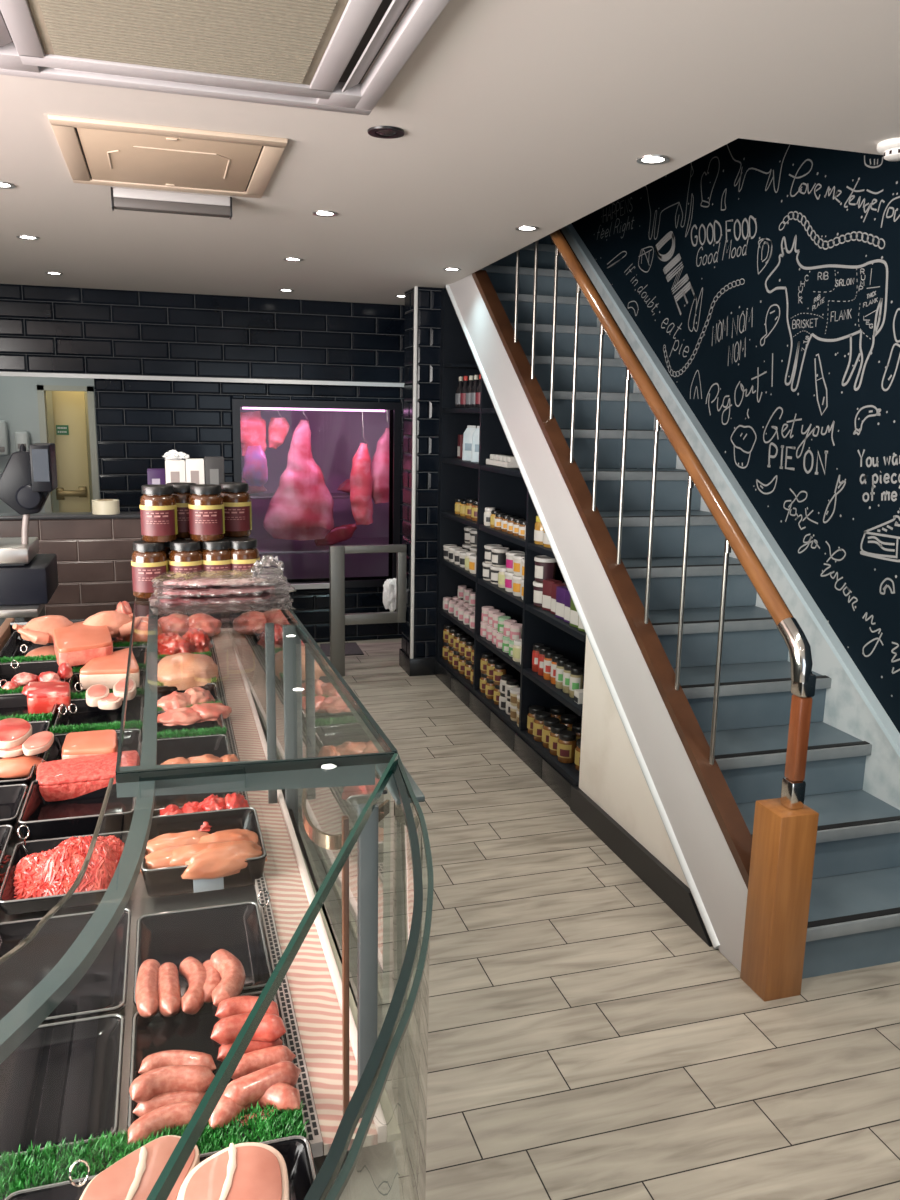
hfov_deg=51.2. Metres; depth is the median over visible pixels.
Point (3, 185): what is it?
recessed light
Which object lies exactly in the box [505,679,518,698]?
pickle jar
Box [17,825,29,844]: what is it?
ring
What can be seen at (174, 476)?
print
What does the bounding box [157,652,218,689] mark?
pork shoulder
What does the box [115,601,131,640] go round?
joint
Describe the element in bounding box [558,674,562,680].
print
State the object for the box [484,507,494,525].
jar
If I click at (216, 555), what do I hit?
sauce jar
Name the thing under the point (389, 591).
bag
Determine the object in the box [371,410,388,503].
meat
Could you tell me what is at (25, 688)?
lamb piece
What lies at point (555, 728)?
honey jar
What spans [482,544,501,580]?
tub
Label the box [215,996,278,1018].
sausage
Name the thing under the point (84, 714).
tray
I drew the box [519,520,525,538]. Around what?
jar
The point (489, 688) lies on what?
jar
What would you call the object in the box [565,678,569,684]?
print
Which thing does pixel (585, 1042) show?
floor
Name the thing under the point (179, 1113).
sausage
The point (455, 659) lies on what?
jar
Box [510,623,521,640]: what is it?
tub
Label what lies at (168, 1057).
sausage
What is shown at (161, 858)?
chicken breast
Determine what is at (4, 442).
dispenser
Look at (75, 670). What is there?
grass strip
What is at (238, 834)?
chicken breast
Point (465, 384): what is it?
sauce bottle
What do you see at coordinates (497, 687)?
jar
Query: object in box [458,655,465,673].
jar
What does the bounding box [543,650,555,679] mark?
spice jar
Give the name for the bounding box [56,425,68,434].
door sign
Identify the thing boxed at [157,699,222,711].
grass strip
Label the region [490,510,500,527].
jar
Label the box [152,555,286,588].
pack
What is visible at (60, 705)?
ring
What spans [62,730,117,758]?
slab
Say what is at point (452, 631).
jar
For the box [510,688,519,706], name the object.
tub
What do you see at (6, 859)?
beef
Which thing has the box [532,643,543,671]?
spice jar
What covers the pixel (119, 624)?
chicken
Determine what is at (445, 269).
recessed light
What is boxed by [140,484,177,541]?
sauce jar
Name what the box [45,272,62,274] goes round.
recessed light
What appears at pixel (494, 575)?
print
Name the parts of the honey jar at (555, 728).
lid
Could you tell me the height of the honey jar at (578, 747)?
0.125 m
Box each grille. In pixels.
[27,0,347,84]
[209,636,322,1157]
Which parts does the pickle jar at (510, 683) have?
lid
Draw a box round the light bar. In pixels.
[111,187,231,219]
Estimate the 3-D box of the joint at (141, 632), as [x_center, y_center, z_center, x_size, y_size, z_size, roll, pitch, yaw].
[-0.915,0.103,2.800,0.117,0.112,0.103,0,11,-7]
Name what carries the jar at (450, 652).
on the shelf unit at (505, 490)
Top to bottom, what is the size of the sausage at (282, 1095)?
0.028 m
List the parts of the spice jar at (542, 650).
lid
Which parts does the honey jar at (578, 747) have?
lid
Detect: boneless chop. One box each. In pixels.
[157,691,192,710]
[157,707,203,725]
[184,687,214,704]
[189,703,231,720]
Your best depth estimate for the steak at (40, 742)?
1.83 m
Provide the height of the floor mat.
0.010 m
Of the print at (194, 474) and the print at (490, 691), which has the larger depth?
the print at (490, 691)
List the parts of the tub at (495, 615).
lid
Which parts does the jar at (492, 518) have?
lid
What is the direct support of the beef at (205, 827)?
on the chicken breast at (161, 858)
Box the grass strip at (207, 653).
[158,651,211,659]
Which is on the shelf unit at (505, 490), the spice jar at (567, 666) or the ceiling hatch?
the spice jar at (567, 666)
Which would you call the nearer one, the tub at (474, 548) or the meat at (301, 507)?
the tub at (474, 548)
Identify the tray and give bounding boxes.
[0,631,53,657]
[0,661,66,688]
[0,693,56,719]
[0,721,50,792]
[0,784,27,833]
[0,825,13,871]
[0,831,128,914]
[0,908,130,1024]
[0,1014,124,1159]
[4,1135,316,1199]
[18,780,136,840]
[35,729,141,779]
[53,695,143,727]
[68,669,144,693]
[74,646,146,667]
[127,991,285,1129]
[133,902,271,1006]
[141,807,266,896]
[153,792,237,815]
[157,683,218,701]
[157,711,224,732]
[157,734,229,764]
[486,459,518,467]
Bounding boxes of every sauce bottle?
[455,377,462,407]
[460,376,467,407]
[466,376,473,407]
[470,375,478,407]
[475,374,480,407]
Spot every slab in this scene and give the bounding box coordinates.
[53,621,112,665]
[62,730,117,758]
[80,648,139,688]
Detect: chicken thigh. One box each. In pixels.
[160,757,189,764]
[187,754,222,762]
[220,754,239,761]
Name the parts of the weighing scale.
knob, stem, hinge knob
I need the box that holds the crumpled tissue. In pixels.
[162,450,188,459]
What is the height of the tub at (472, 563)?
0.096 m
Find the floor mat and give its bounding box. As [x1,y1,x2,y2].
[320,642,363,656]
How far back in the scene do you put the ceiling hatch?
2.67 m
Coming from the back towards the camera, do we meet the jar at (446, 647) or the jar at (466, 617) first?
the jar at (446, 647)
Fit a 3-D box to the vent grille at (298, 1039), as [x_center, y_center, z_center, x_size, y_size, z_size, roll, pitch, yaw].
[-0.460,0.321,1.992,0.015,0.017,2.280,-2,12,-17]
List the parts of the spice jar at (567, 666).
lid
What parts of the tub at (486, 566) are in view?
lid, sauce tub, lid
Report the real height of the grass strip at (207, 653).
0.045 m
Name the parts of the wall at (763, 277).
chalk sausage chain, chalk sausage chain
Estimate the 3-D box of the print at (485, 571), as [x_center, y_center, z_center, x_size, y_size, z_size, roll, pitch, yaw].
[0.186,-0.142,4.920,0.044,0.040,0.006,12,16,44]
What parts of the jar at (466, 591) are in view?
lid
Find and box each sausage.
[127,1101,198,1144]
[129,1065,214,1102]
[133,1091,205,1117]
[135,959,160,1017]
[138,1050,215,1073]
[158,962,180,1016]
[179,957,205,1014]
[203,959,220,1002]
[208,1082,300,1129]
[210,949,244,1006]
[211,1013,285,1044]
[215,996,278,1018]
[217,1038,281,1061]
[223,1061,300,1106]
[231,1045,295,1079]
[234,1109,275,1125]
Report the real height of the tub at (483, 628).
0.078 m
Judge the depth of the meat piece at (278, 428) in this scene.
6.74 m
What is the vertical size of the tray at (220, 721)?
0.033 m
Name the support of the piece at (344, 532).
on the rack at (272, 546)
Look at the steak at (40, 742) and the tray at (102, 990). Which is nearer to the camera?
the tray at (102, 990)
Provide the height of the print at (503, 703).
0.031 m
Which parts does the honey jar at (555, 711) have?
lid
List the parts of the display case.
grass strip, grass strip, grass strip, lamp rail, grass strip, grass strip, grass strip, grass strip, grass strip, cross rail, glass, glass, bent arm, glass rail, corner glass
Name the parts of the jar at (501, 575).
lid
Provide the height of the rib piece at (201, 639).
0.082 m
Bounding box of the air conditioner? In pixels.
[0,0,449,114]
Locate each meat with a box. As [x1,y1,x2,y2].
[27,682,70,713]
[242,445,267,486]
[263,410,333,540]
[371,410,388,503]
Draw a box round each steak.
[0,718,31,748]
[0,744,23,757]
[22,731,53,755]
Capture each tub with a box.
[443,544,456,559]
[448,547,461,561]
[454,549,467,564]
[459,552,465,567]
[462,544,472,550]
[464,527,474,542]
[469,554,475,573]
[470,529,476,545]
[470,546,476,551]
[480,621,487,636]
[481,606,493,622]
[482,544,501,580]
[486,624,491,640]
[488,609,500,625]
[490,547,509,583]
[492,612,504,629]
[492,628,497,644]
[496,616,510,648]
[502,619,516,652]
[505,551,524,591]
[509,640,513,656]
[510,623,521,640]
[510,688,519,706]
[510,704,516,720]
[512,554,524,596]
[516,710,518,726]
[517,694,519,710]
[521,558,524,579]
[521,579,523,599]
[533,555,556,607]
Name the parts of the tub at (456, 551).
lid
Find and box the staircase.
[446,224,899,1000]
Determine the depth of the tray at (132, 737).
1.98 m
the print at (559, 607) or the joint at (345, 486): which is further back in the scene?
the joint at (345, 486)
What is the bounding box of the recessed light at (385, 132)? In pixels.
[367,126,404,138]
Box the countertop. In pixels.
[0,580,58,625]
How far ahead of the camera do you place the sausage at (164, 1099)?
0.95 m
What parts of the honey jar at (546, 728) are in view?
lid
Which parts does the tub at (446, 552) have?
lid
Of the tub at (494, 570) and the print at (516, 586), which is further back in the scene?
the tub at (494, 570)
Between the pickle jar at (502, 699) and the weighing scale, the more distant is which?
the pickle jar at (502, 699)
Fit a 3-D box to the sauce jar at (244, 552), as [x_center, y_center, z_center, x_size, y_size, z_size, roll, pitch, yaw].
[-0.414,-0.069,1.881,0.068,0.106,0.068,-2,12,-17]
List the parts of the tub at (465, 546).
lid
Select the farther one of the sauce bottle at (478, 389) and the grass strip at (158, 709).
the sauce bottle at (478, 389)
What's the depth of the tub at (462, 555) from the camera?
5.32 m
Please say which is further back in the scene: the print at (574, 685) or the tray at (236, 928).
the print at (574, 685)
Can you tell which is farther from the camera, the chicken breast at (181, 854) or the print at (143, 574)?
the print at (143, 574)
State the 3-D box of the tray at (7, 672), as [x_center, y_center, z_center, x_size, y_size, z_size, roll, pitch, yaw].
[-1.091,0.210,2.421,0.202,0.033,0.270,-2,12,-17]
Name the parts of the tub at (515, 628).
lid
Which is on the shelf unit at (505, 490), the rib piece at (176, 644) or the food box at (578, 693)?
the food box at (578, 693)
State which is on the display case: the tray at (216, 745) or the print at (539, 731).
the tray at (216, 745)
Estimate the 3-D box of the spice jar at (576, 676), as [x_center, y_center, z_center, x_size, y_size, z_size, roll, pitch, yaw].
[0.532,0.348,3.964,0.055,0.125,0.057,-3,12,-19]
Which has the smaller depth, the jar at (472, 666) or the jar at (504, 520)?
the jar at (504, 520)
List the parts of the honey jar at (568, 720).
lid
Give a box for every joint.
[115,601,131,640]
[123,616,161,642]
[158,613,189,636]
[188,613,221,636]
[242,478,266,493]
[337,478,349,493]
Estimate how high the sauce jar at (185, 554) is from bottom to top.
0.106 m
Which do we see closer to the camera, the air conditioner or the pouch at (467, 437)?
the air conditioner
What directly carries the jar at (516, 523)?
on the shelf unit at (505, 490)
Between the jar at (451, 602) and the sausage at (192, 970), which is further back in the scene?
the jar at (451, 602)
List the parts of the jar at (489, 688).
lid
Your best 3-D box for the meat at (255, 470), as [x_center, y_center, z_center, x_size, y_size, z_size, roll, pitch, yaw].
[-1.389,-0.954,6.699,0.182,0.299,0.108,-5,13,-29]
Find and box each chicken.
[13,615,72,656]
[83,611,141,642]
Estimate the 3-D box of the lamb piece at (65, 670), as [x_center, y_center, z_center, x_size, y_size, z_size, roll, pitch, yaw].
[-0.988,0.182,2.409,0.038,0.047,0.046,-2,12,-17]
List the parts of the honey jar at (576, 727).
lid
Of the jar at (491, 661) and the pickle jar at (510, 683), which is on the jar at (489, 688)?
the jar at (491, 661)
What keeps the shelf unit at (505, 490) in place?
on the floor
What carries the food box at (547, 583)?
on the shelf unit at (505, 490)
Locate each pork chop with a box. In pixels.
[79,1135,199,1199]
[86,684,108,706]
[98,693,121,709]
[113,677,135,700]
[177,1142,288,1199]
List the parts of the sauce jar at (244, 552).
lid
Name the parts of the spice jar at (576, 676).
lid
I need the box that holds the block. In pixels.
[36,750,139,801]
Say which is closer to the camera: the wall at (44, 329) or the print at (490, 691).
the print at (490, 691)
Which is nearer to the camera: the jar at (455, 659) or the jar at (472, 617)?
the jar at (472, 617)
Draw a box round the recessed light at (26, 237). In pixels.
[16,235,39,239]
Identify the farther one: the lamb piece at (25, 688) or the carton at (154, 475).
the carton at (154, 475)
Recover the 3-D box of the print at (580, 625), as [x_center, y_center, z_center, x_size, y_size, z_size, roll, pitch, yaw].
[0.542,0.090,3.788,0.002,0.057,0.064,-7,14,-37]
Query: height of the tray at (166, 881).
0.048 m
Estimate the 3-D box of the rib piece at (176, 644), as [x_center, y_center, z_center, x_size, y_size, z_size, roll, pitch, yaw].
[-0.774,0.131,2.665,0.106,0.075,0.131,-2,12,-17]
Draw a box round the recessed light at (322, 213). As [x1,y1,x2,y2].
[312,210,337,216]
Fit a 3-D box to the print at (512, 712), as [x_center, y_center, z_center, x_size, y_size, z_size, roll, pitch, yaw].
[0.308,0.560,4.598,0.005,0.033,0.039,-10,15,-43]
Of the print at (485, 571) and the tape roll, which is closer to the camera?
the tape roll
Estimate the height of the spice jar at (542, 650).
0.125 m
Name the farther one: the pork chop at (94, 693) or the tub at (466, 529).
the tub at (466, 529)
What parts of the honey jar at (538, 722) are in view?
lid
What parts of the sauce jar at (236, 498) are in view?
lid, label panel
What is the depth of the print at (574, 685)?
3.94 m
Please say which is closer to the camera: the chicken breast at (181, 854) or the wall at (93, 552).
the chicken breast at (181, 854)
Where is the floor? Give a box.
[304,638,899,1199]
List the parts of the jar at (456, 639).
lid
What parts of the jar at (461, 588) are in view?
lid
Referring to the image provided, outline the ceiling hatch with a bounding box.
[48,114,287,197]
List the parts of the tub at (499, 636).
seasoning tub, lid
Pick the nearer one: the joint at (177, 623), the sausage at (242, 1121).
the sausage at (242, 1121)
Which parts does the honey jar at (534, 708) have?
lid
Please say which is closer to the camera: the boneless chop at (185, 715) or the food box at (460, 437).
the boneless chop at (185, 715)
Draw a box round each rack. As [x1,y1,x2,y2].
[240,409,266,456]
[250,493,388,554]
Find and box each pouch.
[462,425,475,460]
[471,426,479,461]
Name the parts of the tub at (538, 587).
lid, dessert tub, lid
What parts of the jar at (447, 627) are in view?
lid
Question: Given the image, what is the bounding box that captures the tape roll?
[92,499,119,514]
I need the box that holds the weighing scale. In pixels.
[0,443,57,605]
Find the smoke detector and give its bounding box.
[877,138,899,160]
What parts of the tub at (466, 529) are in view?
lid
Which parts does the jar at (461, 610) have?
lid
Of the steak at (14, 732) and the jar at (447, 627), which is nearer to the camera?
the steak at (14, 732)
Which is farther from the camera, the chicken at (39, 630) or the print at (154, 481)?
the print at (154, 481)
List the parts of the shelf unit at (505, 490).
panel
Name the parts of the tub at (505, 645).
seasoning tub, lid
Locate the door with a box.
[37,385,98,512]
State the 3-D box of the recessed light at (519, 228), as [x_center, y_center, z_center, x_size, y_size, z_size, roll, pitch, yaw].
[0.298,-1.437,3.636,0.092,0.004,0.092,-2,12,-17]
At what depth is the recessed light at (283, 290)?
5.66 m
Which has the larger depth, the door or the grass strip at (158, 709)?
the door
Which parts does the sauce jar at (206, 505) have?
lid, label panel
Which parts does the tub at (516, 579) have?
lid, sauce tub, lid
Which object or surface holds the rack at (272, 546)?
on the display window at (336, 436)
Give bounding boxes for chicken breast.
[140,845,182,875]
[146,830,208,853]
[170,842,221,866]
[181,840,266,879]
[198,828,257,843]
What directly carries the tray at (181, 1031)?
on the display case
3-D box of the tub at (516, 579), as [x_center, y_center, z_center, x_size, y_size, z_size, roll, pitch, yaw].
[0.349,-0.119,4.527,0.109,0.194,0.109,-3,12,-19]
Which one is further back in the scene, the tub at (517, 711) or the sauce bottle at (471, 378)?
the sauce bottle at (471, 378)
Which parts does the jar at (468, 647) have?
lid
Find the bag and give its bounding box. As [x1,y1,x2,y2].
[383,578,395,611]
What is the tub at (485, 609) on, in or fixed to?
on the tub at (483, 628)
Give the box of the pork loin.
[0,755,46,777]
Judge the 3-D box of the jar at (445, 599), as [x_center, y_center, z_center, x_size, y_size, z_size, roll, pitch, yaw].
[-0.015,0.021,5.690,0.055,0.072,0.057,-4,12,-24]
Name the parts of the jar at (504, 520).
lid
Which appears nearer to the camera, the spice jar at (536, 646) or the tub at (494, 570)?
the spice jar at (536, 646)
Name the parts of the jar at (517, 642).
lid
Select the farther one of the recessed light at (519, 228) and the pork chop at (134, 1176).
the recessed light at (519, 228)
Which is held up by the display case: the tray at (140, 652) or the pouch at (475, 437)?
the tray at (140, 652)
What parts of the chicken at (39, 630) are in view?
leg, leg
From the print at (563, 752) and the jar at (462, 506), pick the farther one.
the jar at (462, 506)
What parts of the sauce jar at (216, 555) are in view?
lid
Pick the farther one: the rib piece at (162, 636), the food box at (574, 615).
the food box at (574, 615)
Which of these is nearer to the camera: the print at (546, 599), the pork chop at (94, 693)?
the pork chop at (94, 693)
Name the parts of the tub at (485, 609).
lid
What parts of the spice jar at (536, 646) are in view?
lid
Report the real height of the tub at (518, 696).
0.075 m
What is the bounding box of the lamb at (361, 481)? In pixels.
[350,412,372,524]
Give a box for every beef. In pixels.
[0,855,10,888]
[1,835,139,899]
[160,804,182,815]
[180,801,203,812]
[198,810,211,830]
[199,794,225,810]
[224,793,248,808]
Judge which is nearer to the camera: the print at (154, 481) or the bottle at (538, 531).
the bottle at (538, 531)
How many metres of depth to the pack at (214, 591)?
1.75 m
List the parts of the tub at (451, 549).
lid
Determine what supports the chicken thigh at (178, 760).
on the tray at (216, 745)
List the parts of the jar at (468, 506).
lid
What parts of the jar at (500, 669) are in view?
lid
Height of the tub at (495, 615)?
0.078 m
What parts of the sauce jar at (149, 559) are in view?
lid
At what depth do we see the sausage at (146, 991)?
1.12 m
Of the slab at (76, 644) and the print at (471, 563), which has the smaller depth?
the slab at (76, 644)
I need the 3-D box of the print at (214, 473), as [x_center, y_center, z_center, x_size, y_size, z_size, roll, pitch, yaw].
[-1.209,-0.623,4.820,0.044,0.098,0.002,-2,12,-17]
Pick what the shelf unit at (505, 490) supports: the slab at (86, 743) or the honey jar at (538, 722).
the honey jar at (538, 722)
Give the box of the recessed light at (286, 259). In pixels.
[283,258,302,261]
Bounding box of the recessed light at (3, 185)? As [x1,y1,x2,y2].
[0,181,14,188]
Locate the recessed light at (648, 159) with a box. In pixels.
[636,155,669,164]
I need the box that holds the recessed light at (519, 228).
[515,226,538,231]
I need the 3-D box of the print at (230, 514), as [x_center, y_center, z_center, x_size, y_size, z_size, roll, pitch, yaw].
[-0.432,-0.172,1.883,0.041,0.021,0.007,-2,12,-13]
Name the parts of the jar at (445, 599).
lid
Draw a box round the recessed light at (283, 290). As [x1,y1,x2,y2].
[278,289,293,291]
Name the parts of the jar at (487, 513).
lid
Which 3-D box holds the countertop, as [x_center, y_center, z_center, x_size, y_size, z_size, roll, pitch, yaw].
[-1.933,0.447,3.357,0.983,0.943,0.660,-2,12,-17]
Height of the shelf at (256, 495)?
0.020 m
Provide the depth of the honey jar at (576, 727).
4.14 m
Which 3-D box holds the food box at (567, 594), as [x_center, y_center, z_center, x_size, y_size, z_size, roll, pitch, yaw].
[0.521,0.029,3.949,0.051,0.135,0.072,-4,13,-26]
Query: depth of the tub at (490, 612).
4.91 m
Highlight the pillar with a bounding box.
[399,286,445,675]
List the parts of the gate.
post, rail, rail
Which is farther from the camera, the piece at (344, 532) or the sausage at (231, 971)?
the piece at (344, 532)
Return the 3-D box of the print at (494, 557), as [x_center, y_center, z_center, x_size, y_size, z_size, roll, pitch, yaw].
[0.227,-0.211,4.803,0.006,0.040,0.044,-9,15,-42]
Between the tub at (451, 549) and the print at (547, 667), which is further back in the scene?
the tub at (451, 549)
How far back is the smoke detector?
2.42 m
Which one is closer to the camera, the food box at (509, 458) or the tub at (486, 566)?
the food box at (509, 458)
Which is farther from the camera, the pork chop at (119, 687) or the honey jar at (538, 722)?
the honey jar at (538, 722)
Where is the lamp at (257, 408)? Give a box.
[242,407,384,411]
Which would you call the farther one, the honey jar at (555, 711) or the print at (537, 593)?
the honey jar at (555, 711)
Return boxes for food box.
[457,435,462,457]
[490,454,500,459]
[498,455,507,460]
[507,456,515,461]
[542,579,561,610]
[550,582,566,613]
[555,586,567,619]
[564,590,570,622]
[570,598,578,627]
[574,689,582,703]
[578,616,584,631]
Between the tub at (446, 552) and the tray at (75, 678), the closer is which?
the tray at (75, 678)
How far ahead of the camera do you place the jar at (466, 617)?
5.28 m
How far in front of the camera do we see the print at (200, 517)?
1.82 m
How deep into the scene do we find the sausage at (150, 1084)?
0.96 m
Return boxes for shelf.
[250,493,349,498]
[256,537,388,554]
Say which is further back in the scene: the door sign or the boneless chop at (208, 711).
the door sign
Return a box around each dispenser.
[0,420,8,455]
[15,431,29,450]
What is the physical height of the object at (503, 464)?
0.030 m
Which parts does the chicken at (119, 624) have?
leg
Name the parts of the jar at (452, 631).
lid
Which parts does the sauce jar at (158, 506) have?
lid, label panel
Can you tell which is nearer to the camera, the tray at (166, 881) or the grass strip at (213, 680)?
the tray at (166, 881)
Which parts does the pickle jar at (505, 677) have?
lid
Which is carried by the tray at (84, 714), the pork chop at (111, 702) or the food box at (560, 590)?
the pork chop at (111, 702)
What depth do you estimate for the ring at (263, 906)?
1.30 m
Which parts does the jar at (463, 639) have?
lid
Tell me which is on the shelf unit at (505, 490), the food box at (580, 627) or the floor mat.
the food box at (580, 627)
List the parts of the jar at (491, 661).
lid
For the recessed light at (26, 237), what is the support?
in the ceiling
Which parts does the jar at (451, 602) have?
lid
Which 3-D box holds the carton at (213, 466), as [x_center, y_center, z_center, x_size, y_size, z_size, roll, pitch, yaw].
[-1.217,-0.597,4.860,0.097,0.283,0.071,-2,12,-17]
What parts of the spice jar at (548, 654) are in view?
lid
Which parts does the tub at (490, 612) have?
lid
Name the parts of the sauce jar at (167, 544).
lid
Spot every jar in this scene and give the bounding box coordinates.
[131,540,168,598]
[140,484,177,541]
[164,538,185,568]
[166,482,195,537]
[168,539,202,571]
[188,484,224,540]
[201,538,230,570]
[219,482,251,536]
[230,537,259,569]
[443,597,451,609]
[443,624,453,642]
[443,642,448,659]
[448,600,457,613]
[448,628,458,646]
[448,646,453,663]
[452,651,458,668]
[453,632,464,650]
[454,603,462,616]
[455,499,463,513]
[458,585,466,597]
[458,607,467,620]
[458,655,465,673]
[459,636,469,655]
[460,501,465,515]
[463,603,471,610]
[463,611,472,624]
[464,588,472,601]
[464,640,473,660]
[465,499,476,518]
[465,551,475,570]
[465,660,471,679]
[468,607,474,613]
[469,592,474,605]
[469,614,474,628]
[470,665,473,683]
[471,501,477,520]
[471,645,473,664]
[480,652,492,673]
[480,673,486,692]
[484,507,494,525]
[485,678,494,698]
[487,657,498,679]
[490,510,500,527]
[493,663,506,684]
[493,685,499,704]
[494,513,505,529]
[498,566,505,587]
[499,692,506,709]
[500,674,512,693]
[501,515,511,531]
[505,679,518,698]
[506,698,510,714]
[507,517,517,533]
[513,518,523,535]
[513,639,521,661]
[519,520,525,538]
[527,705,544,734]
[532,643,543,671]
[533,711,550,741]
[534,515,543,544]
[538,647,549,675]
[542,717,559,748]
[543,531,550,547]
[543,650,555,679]
[549,724,566,755]
[550,706,564,719]
[551,654,563,683]
[555,658,568,688]
[557,730,576,762]
[560,714,576,730]
[563,662,575,693]
[569,666,582,697]
[572,723,581,740]
[575,738,580,770]
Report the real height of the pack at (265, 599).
0.018 m
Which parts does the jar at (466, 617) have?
lid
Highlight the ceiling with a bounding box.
[0,0,899,304]
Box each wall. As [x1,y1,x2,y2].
[0,284,404,642]
[0,376,99,512]
[0,512,222,627]
[571,138,899,732]
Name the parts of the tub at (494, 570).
lid, sauce tub, lid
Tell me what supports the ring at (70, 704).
on the tray at (84, 714)
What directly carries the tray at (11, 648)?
on the display case
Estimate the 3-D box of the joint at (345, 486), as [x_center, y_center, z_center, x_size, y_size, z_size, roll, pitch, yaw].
[-0.692,-0.919,7.486,0.422,0.153,0.210,-2,12,-17]
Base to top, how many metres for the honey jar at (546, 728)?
0.125 m
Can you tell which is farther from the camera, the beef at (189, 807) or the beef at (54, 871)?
the beef at (189, 807)
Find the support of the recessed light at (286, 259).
in the ceiling
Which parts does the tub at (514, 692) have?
lid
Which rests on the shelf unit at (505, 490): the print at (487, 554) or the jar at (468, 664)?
the jar at (468, 664)
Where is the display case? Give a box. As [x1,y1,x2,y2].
[0,537,432,1199]
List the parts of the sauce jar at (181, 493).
lid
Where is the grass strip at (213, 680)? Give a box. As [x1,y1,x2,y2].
[157,677,216,685]
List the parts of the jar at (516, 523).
lid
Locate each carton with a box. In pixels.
[147,468,165,484]
[165,460,185,483]
[185,459,204,483]
[204,457,224,484]
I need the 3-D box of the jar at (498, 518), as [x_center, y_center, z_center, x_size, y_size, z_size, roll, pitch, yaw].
[0.254,-0.398,4.751,0.057,0.080,0.059,-3,12,-19]
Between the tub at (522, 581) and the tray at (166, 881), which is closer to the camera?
the tray at (166, 881)
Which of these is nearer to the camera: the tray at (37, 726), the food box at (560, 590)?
the tray at (37, 726)
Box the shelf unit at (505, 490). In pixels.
[435,289,624,806]
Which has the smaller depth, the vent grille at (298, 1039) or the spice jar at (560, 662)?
the vent grille at (298, 1039)
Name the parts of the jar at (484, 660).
lid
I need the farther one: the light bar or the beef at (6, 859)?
the light bar
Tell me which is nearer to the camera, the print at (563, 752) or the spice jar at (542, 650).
the print at (563, 752)
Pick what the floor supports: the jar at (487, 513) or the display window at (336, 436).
the display window at (336, 436)
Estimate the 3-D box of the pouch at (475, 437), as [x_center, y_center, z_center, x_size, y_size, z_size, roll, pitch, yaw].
[0.167,-0.841,5.069,0.110,0.192,0.057,5,12,21]
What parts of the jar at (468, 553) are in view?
lid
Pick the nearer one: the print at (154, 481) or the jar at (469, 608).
the print at (154, 481)
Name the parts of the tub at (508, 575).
lid, sauce tub, lid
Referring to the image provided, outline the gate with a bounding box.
[329,544,406,675]
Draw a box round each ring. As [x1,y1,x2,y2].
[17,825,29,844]
[58,705,66,718]
[69,704,76,717]
[69,1159,89,1190]
[258,890,269,912]
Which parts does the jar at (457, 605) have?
lid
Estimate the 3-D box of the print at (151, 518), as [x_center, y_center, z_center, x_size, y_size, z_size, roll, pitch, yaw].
[-0.557,-0.156,1.791,0.041,0.021,0.007,-2,12,-13]
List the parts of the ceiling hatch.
panel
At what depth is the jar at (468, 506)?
5.20 m
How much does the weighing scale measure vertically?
0.530 m
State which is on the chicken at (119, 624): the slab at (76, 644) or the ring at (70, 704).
the slab at (76, 644)
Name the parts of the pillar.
corner trim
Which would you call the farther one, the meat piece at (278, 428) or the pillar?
the meat piece at (278, 428)
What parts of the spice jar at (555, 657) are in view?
lid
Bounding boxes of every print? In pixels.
[138,569,159,580]
[146,513,168,523]
[152,479,159,483]
[170,472,179,482]
[191,471,198,483]
[195,512,216,522]
[210,469,218,484]
[224,509,244,519]
[460,558,464,564]
[465,533,469,539]
[469,561,474,569]
[470,535,474,542]
[483,569,488,576]
[485,552,490,559]
[488,689,493,694]
[491,572,497,580]
[492,555,497,562]
[495,675,500,680]
[501,701,505,707]
[505,579,511,587]
[506,559,512,568]
[510,696,516,703]
[510,710,515,718]
[513,563,519,571]
[513,583,520,591]
[534,590,542,603]
[535,565,542,578]
[537,729,541,735]
[542,595,550,608]
[545,665,550,671]
[551,598,555,611]
[556,602,563,616]
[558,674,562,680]
[560,749,569,756]
[564,606,569,620]
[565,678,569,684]
[570,610,578,625]
[572,683,578,689]
[578,617,583,628]
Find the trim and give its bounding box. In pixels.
[0,372,403,386]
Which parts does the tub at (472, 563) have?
lid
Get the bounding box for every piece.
[2,681,19,691]
[11,672,37,685]
[22,685,27,695]
[37,671,60,681]
[43,679,61,681]
[57,662,72,679]
[158,632,175,648]
[158,634,194,654]
[182,628,212,652]
[268,410,288,448]
[314,524,356,545]
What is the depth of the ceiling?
2.42 m
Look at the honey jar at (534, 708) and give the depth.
4.40 m
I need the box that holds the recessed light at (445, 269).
[443,268,460,270]
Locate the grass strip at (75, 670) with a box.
[71,663,145,678]
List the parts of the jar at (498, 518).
lid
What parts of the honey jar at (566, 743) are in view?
lid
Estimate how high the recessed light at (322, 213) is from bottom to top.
0.004 m
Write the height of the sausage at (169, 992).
0.026 m
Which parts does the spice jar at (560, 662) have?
lid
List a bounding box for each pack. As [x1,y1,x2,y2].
[149,587,294,614]
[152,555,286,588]
[152,579,295,598]
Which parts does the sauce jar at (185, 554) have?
lid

